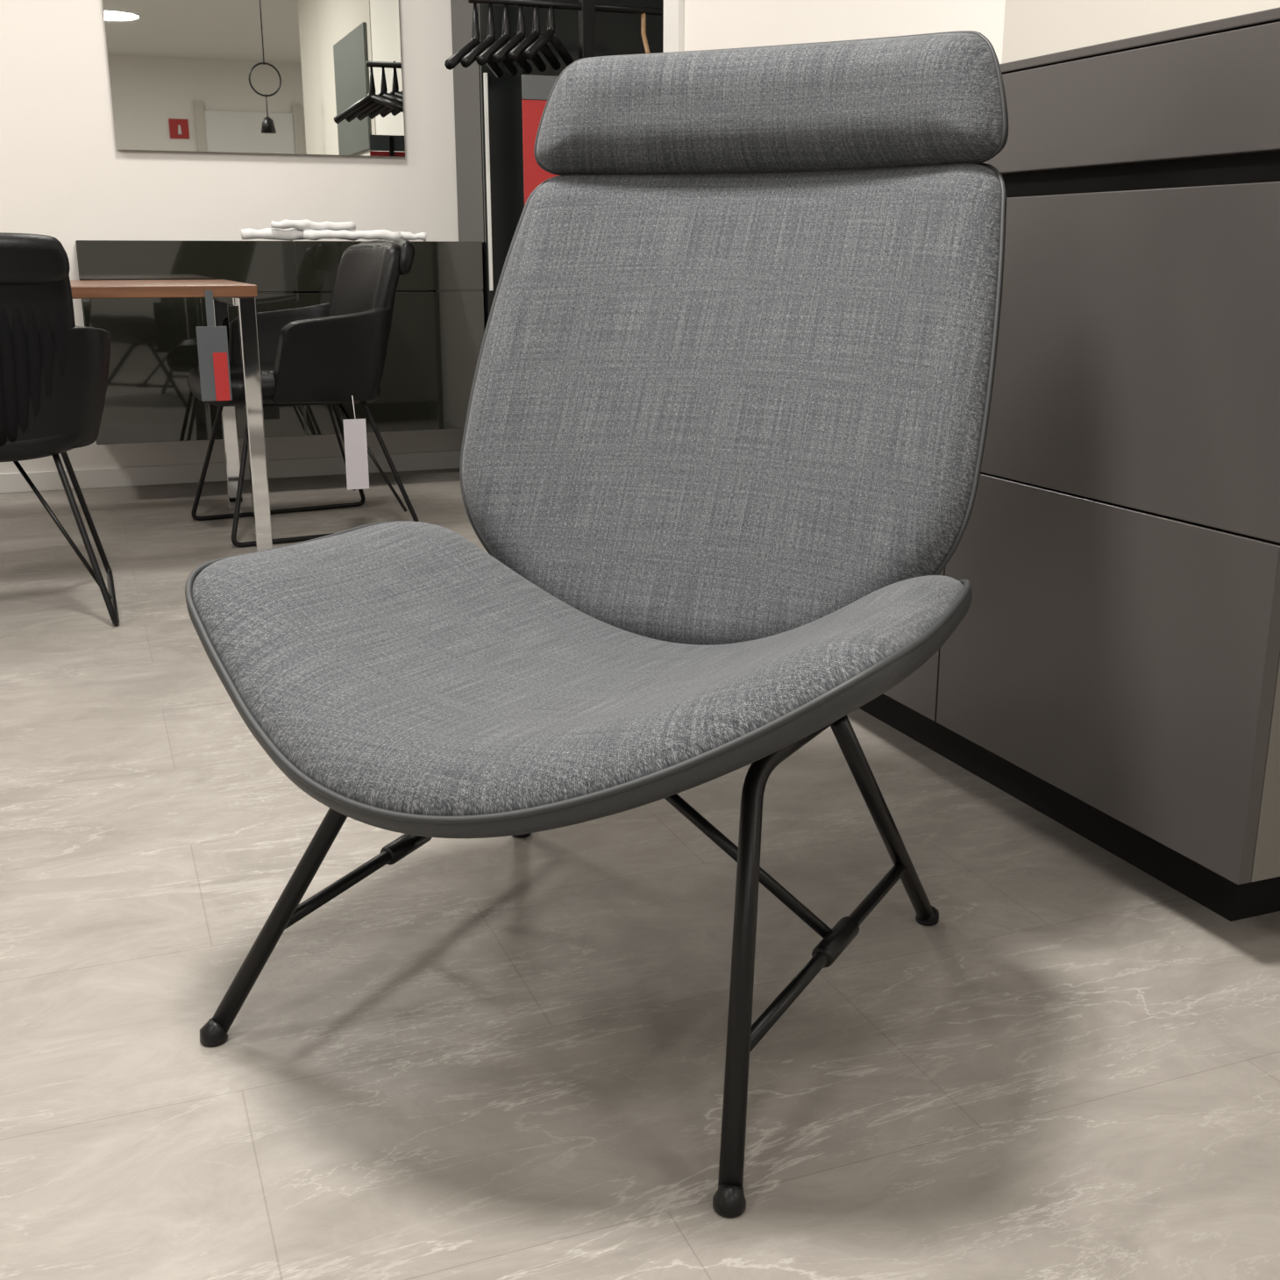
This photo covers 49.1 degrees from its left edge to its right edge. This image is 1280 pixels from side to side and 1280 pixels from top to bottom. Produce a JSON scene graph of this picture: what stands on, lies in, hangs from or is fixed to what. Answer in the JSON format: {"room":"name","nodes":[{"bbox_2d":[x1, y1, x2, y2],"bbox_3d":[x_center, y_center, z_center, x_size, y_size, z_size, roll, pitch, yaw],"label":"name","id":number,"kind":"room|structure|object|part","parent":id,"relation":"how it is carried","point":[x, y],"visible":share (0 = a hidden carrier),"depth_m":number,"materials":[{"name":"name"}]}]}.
{"room":"store","nodes":[
{"label":"store","id":0,"kind":"room"},
{"bbox_2d":[0,0,463,473],"bbox_3d":[-2.034,-1.897,4.834,8.000,2.750,0.100,-6,16,-21],"label":"wall","id":1,"kind":"structure","parent":0,"point":[64,176],"depth_m":5.04,"materials":[{"name":"white paint"}]},
{"bbox_2d":[0,449,461,493],"bbox_3d":[-3.223,-0.465,4.680,5.400,0.070,0.012,-6,16,-21],"label":"baseboard","id":2,"kind":"structure","parent":1,"relation":"attached to","point":[47,480],"depth_m":5.26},
{"bbox_2d":[102,0,405,156],"bbox_3d":[-1.356,-2.167,4.968,1.016,0.840,0.022,-6,16,-21],"label":"wall mirror","id":3,"kind":"object","parent":1,"relation":"attached to","point":[256,76],"visible":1,"depth_m":5.00,"materials":[{"name":"clear glass"}]},
{"bbox_2d":[74,240,484,444],"bbox_3d":[-1.276,-1.097,5.082,1.370,0.667,0.395,-6,16,-21],"label":"sideboard","id":4,"kind":"object","parent":1,"relation":"attached to","point":[437,330],"depth_m":4.84,"materials":[{"name":"black glass"}]},
{"bbox_2d":[240,219,427,241],"bbox_3d":[-1.080,-1.454,4.980,0.655,0.074,0.099,-6,16,-21],"label":"rolls","id":5,"kind":"object","parent":4,"relation":"on","point":[323,230],"visible":0.98,"depth_m":4.94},
{"bbox_2d":[0,468,1279,1279],"bbox_3d":[-0.092,0.762,0.451,8.000,0.050,10.500,-6,16,-21],"label":"floor","id":6,"kind":"structure","parent":0,"point":[502,1057],"depth_m":1.57,"materials":[{"name":"tile"}]},
{"bbox_2d":[0,232,119,625],"bbox_3d":[-1.522,-0.486,3.245,0.598,0.872,0.664,-6,16,-21],"label":"dining chair","id":7,"kind":"object","parent":6,"relation":"on","point":[54,370],"visible":1,"depth_m":3.08,"materials":[{"name":"black leather"}]},
{"bbox_3d":[-1.448,-0.643,3.008,0.448,0.424,0.188,-6,16,-21],"label":"backrest","id":8,"kind":"part","parent":7,"relation":"part of","materials":[{"name":"black leather"}]},
{"bbox_3d":[-1.548,-0.508,3.308,0.507,0.122,0.520,-6,16,-21],"label":"seat","id":9,"kind":"part","parent":7,"relation":"part of","materials":[{"name":"black leather"}]},
{"bbox_3d":[-1.363,-0.294,3.410,0.130,0.415,0.581,-6,16,-21],"label":"sled frame","id":10,"kind":"part","parent":7,"relation":"part of","materials":[{"name":"black metal"}]},
{"bbox_2d":[70,279,272,551],"bbox_3d":[-2.103,-0.625,3.985,1.925,0.748,0.880,-6,16,-21],"label":"dining table","id":11,"kind":"object","parent":6,"relation":"on","point":[224,292],"visible":0.84,"depth_m":3.94,"materials":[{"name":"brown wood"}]},
{"bbox_2d":[195,290,232,401],"bbox_3d":[-1.163,-0.800,3.819,0.080,0.295,0.014,-6,16,-21],"label":"price sign","id":12,"kind":"object","parent":11,"relation":"attached to","point":[212,341],"visible":1,"depth_m":3.82,"materials":[{"name":"grey plastic"}]},
{"bbox_3d":[-1.366,-0.789,4.645,0.045,0.715,0.045,-6,16,-21],"label":"leg","id":13,"kind":"part","parent":11,"relation":"part of","materials":[{"name":"silver metal"}]},
{"bbox_3d":[-1.087,-0.602,3.964,0.045,0.715,0.045,-6,16,-21],"label":"leg","id":14,"kind":"part","parent":11,"relation":"part of","materials":[{"name":"silver metal"}]},
{"bbox_2d":[186,239,418,547],"bbox_3d":[-1.028,-0.788,4.344,0.664,0.872,0.598,-9,18,-29],"label":"dining chair","id":15,"kind":"object","parent":6,"relation":"on","point":[334,352],"visible":0.91,"depth_m":4.17,"materials":[{"name":"black leather"}]},
{"bbox_3d":[-1.159,-0.605,4.540,0.581,0.415,0.130,-9,18,-29],"label":"sled frame","id":16,"kind":"part","parent":15,"relation":"part of","materials":[{"name":"black metal"}]},
{"bbox_3d":[-1.089,-0.783,4.308,0.520,0.122,0.507,-9,18,-29],"label":"seat","id":17,"kind":"part","parent":15,"relation":"part of","materials":[{"name":"black leather"}]},
{"bbox_3d":[-1.072,-0.743,4.329,0.360,0.010,0.320,-9,18,-29],"label":"seat plate","id":18,"kind":"part","parent":15,"relation":"part of","materials":[{"name":"black metal"}]},
{"bbox_3d":[-0.968,-0.520,4.229,0.581,0.415,0.130,-9,18,-29],"label":"sled frame","id":19,"kind":"part","parent":15,"relation":"part of","materials":[{"name":"black metal"}]},
{"bbox_2d":[342,395,369,490],"bbox_3d":[-0.838,-0.580,4.119,0.065,0.270,0.032,-6,16,-21],"label":"price tag","id":20,"kind":"object","parent":15,"relation":"hanging from","point":[354,430],"visible":1,"depth_m":4.11,"materials":[{"name":"white paper"}]},
{"bbox_3d":[-0.854,-1.022,4.385,0.187,0.424,0.448,-9,18,-29],"label":"backrest","id":21,"kind":"part","parent":15,"relation":"part of","materials":[{"name":"black leather"}]},
{"bbox_2d":[521,74,558,205],"bbox_3d":[-0.272,-1.050,4.404,0.210,1.345,0.180,-6,16,-21],"label":"sign","id":22,"kind":"object","parent":6,"relation":"on","point":[538,88],"visible":0.19,"depth_m":4.23,"materials":[{"name":"red plastic"}]},
{"bbox_2d":[444,0,663,78],"bbox_3d":[-0.222,-1.513,4.664,0.922,2.100,0.340,-6,16,-21],"label":"coat rack","id":23,"kind":"object","parent":6,"relation":"on","point":[490,52],"visible":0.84,"depth_m":4.48,"materials":[{"name":"black metal"},{"name":"black plastic"}]},
{"bbox_3d":[-0.492,-1.881,4.543,0.030,0.093,0.209,4,16,15],"label":"hanger arm","id":24,"kind":"part","parent":23,"relation":"part of","materials":[{"name":"black plastic"}]},
{"bbox_3d":[-0.446,-1.894,4.558,0.030,0.093,0.209,4,16,15],"label":"hanger arm","id":25,"kind":"part","parent":23,"relation":"part of","materials":[{"name":"black plastic"}]},
{"bbox_3d":[-0.399,-1.907,4.574,0.030,0.093,0.209,4,16,15],"label":"hanger arm","id":26,"kind":"part","parent":23,"relation":"part of","materials":[{"name":"black plastic"}]},
{"bbox_3d":[-0.353,-1.919,4.589,0.030,0.093,0.209,4,16,15],"label":"hanger arm","id":27,"kind":"part","parent":23,"relation":"part of","materials":[{"name":"black plastic"}]},
{"bbox_3d":[-0.306,-1.932,4.605,0.030,0.093,0.209,4,16,15],"label":"hanger arm","id":28,"kind":"part","parent":23,"relation":"part of","materials":[{"name":"black plastic"}]},
{"bbox_3d":[-0.260,-1.944,4.620,0.030,0.093,0.209,4,16,15],"label":"hanger arm","id":29,"kind":"part","parent":23,"relation":"part of","materials":[{"name":"black plastic"}]},
{"bbox_3d":[-0.165,-2.049,4.541,0.800,0.023,0.024,-6,16,-21],"label":"rail","id":30,"kind":"part","parent":23,"relation":"part of","materials":[{"name":"black metal"}]},
{"bbox_3d":[-0.172,-1.526,4.682,0.045,2.085,0.040,-6,16,-21],"label":"post","id":31,"kind":"part","parent":23,"relation":"part of","materials":[{"name":"black metal"}]},
{"bbox_2d":[450,0,663,329],"bbox_3d":[0.395,-1.956,5.519,2.196,2.500,0.402,-6,16,-21],"label":"wardrobe","id":32,"kind":"object","parent":6,"relation":"on","point":[488,108],"visible":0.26,"depth_m":5.04,"materials":[{"name":"black paint"}]},
{"bbox_3d":[-0.487,-1.817,4.997,0.154,2.390,0.019,-6,16,-21],"label":"door","id":33,"kind":"part","parent":32,"relation":"part of","materials":[{"name":"black paint"}]},
{"bbox_3d":[-0.097,-1.858,5.145,0.676,2.390,0.019,-6,16,-21],"label":"door","id":34,"kind":"part","parent":32,"relation":"part of","materials":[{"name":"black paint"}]},
{"bbox_2d":[184,30,1008,1217],"bbox_3d":[-0.013,-0.143,1.592,0.806,1.092,0.938,8,17,26],"label":"lounge chair","id":35,"kind":"object","parent":6,"relation":"on","point":[725,430],"visible":1,"depth_m":1.68,"materials":[{"name":"fabric"}]},
{"bbox_3d":[-0.317,0.201,1.667,0.093,0.390,0.495,9,18,28],"label":"leg","id":36,"kind":"part","parent":35,"relation":"part of","materials":[{"name":"black metal"}]},
{"bbox_2d":[192,520,963,816],"bbox_3d":[-0.078,0.024,1.507,0.789,0.195,0.641,8,17,26],"label":"seat cushion","id":37,"kind":"object","parent":35,"relation":"on","point":[394,668],"depth_m":1.47,"materials":[{"name":"fabric"}]},
{"bbox_2d":[462,163,1001,645],"bbox_3d":[0.118,-0.300,1.815,0.692,0.599,0.323,8,17,26],"label":"cushion","id":38,"kind":"object","parent":35,"relation":"on","point":[709,404],"depth_m":1.78,"materials":[{"name":"fabric"}]},
{"bbox_2d":[536,32,1002,173],"bbox_3d":[0.157,-0.680,1.787,0.633,0.154,0.124,8,17,26],"label":"cushion","id":39,"kind":"object","parent":35,"relation":"on","point":[926,103],"depth_m":1.78,"materials":[{"name":"fabric"}]},
{"bbox_3d":[0.148,0.264,1.436,0.093,0.390,0.495,7,17,24],"label":"leg","id":40,"kind":"part","parent":35,"relation":"part of","materials":[{"name":"black metal"}]},
{"bbox_3d":[0.292,0.222,1.664,0.022,0.350,0.273,11,19,36],"label":"leg","id":41,"kind":"part","parent":35,"relation":"part of","materials":[{"name":"black metal"}]},
{"bbox_2d":[859,7,1279,921],"bbox_3d":[0.578,-0.390,2.505,0.479,1.082,1.939,-6,16,-21],"label":"base cabinet","id":42,"kind":"object","parent":6,"relation":"on","point":[1112,666],"visible":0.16,"depth_m":1.77,"materials":[{"name":"grey laminate"}]},
{"bbox_3d":[0.364,-0.147,2.486,0.020,0.410,0.641,-6,16,-21],"label":"drawer","id":43,"kind":"part","parent":42,"relation":"part of","materials":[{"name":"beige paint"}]},
{"bbox_3d":[0.602,0.013,1.906,0.020,0.410,0.646,-6,16,-21],"label":"drawer","id":44,"kind":"part","parent":42,"relation":"part of","materials":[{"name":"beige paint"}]},
{"bbox_3d":[0.483,-0.453,2.089,0.020,0.386,1.290,-6,16,-21],"label":"drawer","id":45,"kind":"part","parent":42,"relation":"part of","materials":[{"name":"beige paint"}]},
{"bbox_3d":[0.578,-0.906,2.363,0.479,0.012,1.939,-6,16,-21],"label":"panel","id":46,"kind":"part","parent":42,"relation":"part of","materials":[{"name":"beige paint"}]},
{"bbox_3d":[0.939,-0.200,1.636,0.457,0.964,0.019,-6,16,-21],"label":"panel","id":47,"kind":"part","parent":42,"relation":"part of","materials":[{"name":"grey laminate"}]},
{"bbox_2d":[683,0,1279,63],"bbox_3d":[0.945,-1.184,2.245,0.145,2.750,4.120,-6,16,-21],"label":"wall","id":48,"kind":"structure","parent":0,"point":[708,24],"depth_m":2.83,"materials":[{"name":"white paint"}]},
{"bbox_2d":[663,0,683,52],"bbox_3d":[0.172,-1.706,4.143,0.180,2.750,0.110,-6,16,-21],"label":"trim","id":49,"kind":"structure","parent":48,"relation":"attached to","point":[673,10],"depth_m":4.06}
]}

